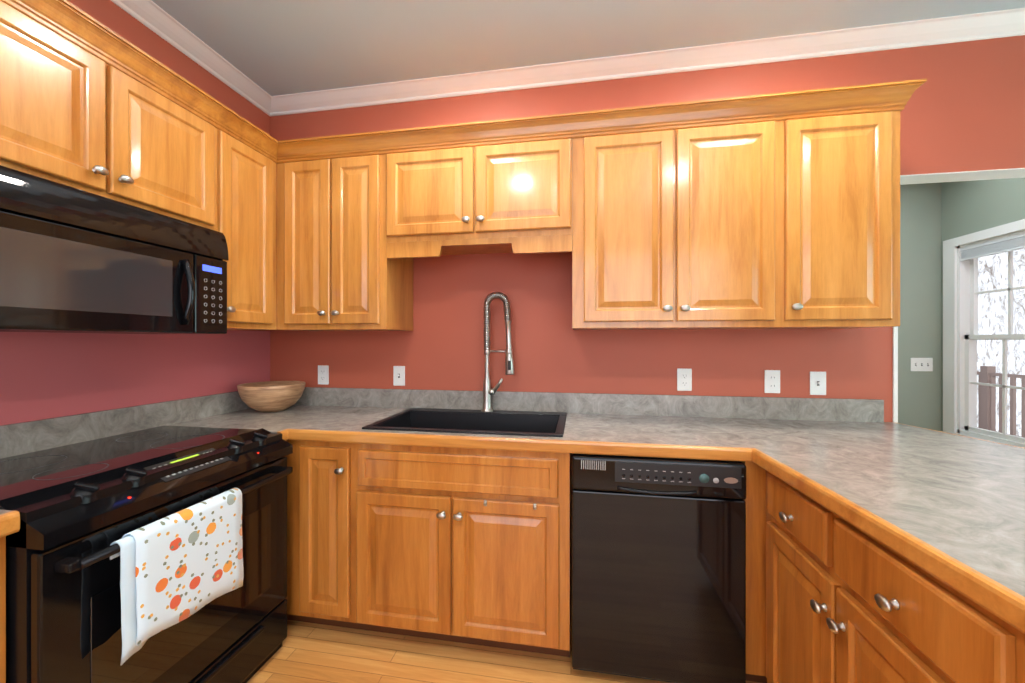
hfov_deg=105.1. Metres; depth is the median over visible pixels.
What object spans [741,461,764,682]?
base cabinet
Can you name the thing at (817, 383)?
toggle light switch
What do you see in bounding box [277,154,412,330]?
upper cabinet
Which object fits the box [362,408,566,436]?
sink basin
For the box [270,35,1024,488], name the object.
wall
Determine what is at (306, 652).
floor
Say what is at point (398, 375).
toggle light switch
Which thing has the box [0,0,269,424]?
wall
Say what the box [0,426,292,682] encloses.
range oven
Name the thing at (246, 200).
upper cabinet
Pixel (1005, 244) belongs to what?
window blind
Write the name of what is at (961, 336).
window
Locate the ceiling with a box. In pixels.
[152,0,1024,95]
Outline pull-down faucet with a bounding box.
[481,291,513,411]
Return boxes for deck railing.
[977,366,1024,437]
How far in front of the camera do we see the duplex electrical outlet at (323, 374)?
2.39 m
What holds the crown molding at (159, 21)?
attached to the ceiling
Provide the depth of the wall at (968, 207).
3.11 m
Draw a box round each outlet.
[318,365,328,384]
[677,368,691,390]
[764,370,779,392]
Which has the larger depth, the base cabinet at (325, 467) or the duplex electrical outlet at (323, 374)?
the duplex electrical outlet at (323, 374)
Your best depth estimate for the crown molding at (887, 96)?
1.77 m
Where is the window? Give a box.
[943,219,1024,447]
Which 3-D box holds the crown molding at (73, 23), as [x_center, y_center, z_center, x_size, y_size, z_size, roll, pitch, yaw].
[-1.394,-0.988,1.077,0.053,0.090,1.920,0,0,10]
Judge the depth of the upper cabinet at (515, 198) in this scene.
1.88 m
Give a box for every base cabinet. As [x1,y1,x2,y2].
[0,536,5,682]
[284,440,299,620]
[300,441,351,627]
[352,443,571,656]
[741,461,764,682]
[765,470,1024,682]
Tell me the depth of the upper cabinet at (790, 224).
1.62 m
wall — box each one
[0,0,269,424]
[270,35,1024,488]
[898,183,940,430]
[941,178,1024,439]
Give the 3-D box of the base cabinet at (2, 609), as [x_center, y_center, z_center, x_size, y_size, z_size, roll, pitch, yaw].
[-1.519,0.871,0.544,0.627,0.863,0.823,0,0,10]
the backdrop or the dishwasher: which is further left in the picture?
the dishwasher
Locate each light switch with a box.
[393,366,404,385]
[810,372,825,394]
[911,358,932,370]
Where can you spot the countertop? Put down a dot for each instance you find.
(948, 509)
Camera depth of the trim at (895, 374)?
1.89 m
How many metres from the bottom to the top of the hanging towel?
0.339 m
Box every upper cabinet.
[0,0,214,229]
[213,128,276,329]
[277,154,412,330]
[386,138,571,258]
[572,120,787,329]
[788,111,899,328]
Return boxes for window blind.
[960,233,1024,260]
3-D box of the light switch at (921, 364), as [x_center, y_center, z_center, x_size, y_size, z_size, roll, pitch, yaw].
[3.564,0.201,3.417,0.164,0.116,0.016,0,0,10]
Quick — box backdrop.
[977,248,1024,435]
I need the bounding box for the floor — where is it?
[247,607,759,682]
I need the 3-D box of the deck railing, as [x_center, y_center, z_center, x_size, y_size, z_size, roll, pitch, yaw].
[5.284,1.077,3.094,2.600,1.450,9.520,0,0,10]
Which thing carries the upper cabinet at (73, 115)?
attached to the wall at (45, 375)
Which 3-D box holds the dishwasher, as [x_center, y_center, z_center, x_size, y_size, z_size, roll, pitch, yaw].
[0.582,0.872,1.745,0.620,0.861,0.608,0,0,10]
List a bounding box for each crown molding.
[1,0,276,159]
[110,0,1024,116]
[272,79,926,163]
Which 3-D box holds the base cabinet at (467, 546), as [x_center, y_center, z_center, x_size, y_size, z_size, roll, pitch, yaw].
[-0.180,0.870,1.910,0.920,0.864,0.627,0,0,10]
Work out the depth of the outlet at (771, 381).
1.97 m
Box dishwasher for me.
[572,454,745,682]
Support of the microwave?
attached to the upper cabinet at (73, 115)
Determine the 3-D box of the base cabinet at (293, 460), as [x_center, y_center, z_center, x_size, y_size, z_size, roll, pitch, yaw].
[-1.226,0.870,2.087,0.691,0.864,0.627,0,0,10]
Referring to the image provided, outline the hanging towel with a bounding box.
[110,488,243,664]
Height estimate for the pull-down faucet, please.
0.647 m
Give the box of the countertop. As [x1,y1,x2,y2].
[0,387,1024,633]
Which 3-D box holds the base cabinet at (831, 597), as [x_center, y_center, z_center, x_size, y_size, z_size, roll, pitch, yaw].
[1.218,0.871,0.899,0.806,0.864,0.835,0,0,10]
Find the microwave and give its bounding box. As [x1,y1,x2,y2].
[0,165,228,333]
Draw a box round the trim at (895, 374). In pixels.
[893,326,897,422]
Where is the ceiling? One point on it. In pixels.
(276, 47)
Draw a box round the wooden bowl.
[237,381,305,411]
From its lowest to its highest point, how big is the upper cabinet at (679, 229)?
0.926 m
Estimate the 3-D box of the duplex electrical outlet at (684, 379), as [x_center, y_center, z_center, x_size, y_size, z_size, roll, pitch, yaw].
[0.896,0.199,2.046,0.072,0.116,0.008,0,0,10]
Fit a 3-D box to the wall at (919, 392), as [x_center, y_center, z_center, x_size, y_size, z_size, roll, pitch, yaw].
[2.934,-0.086,3.592,1.840,2.775,0.120,0,0,10]
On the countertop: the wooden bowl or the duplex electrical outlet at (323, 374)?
the wooden bowl

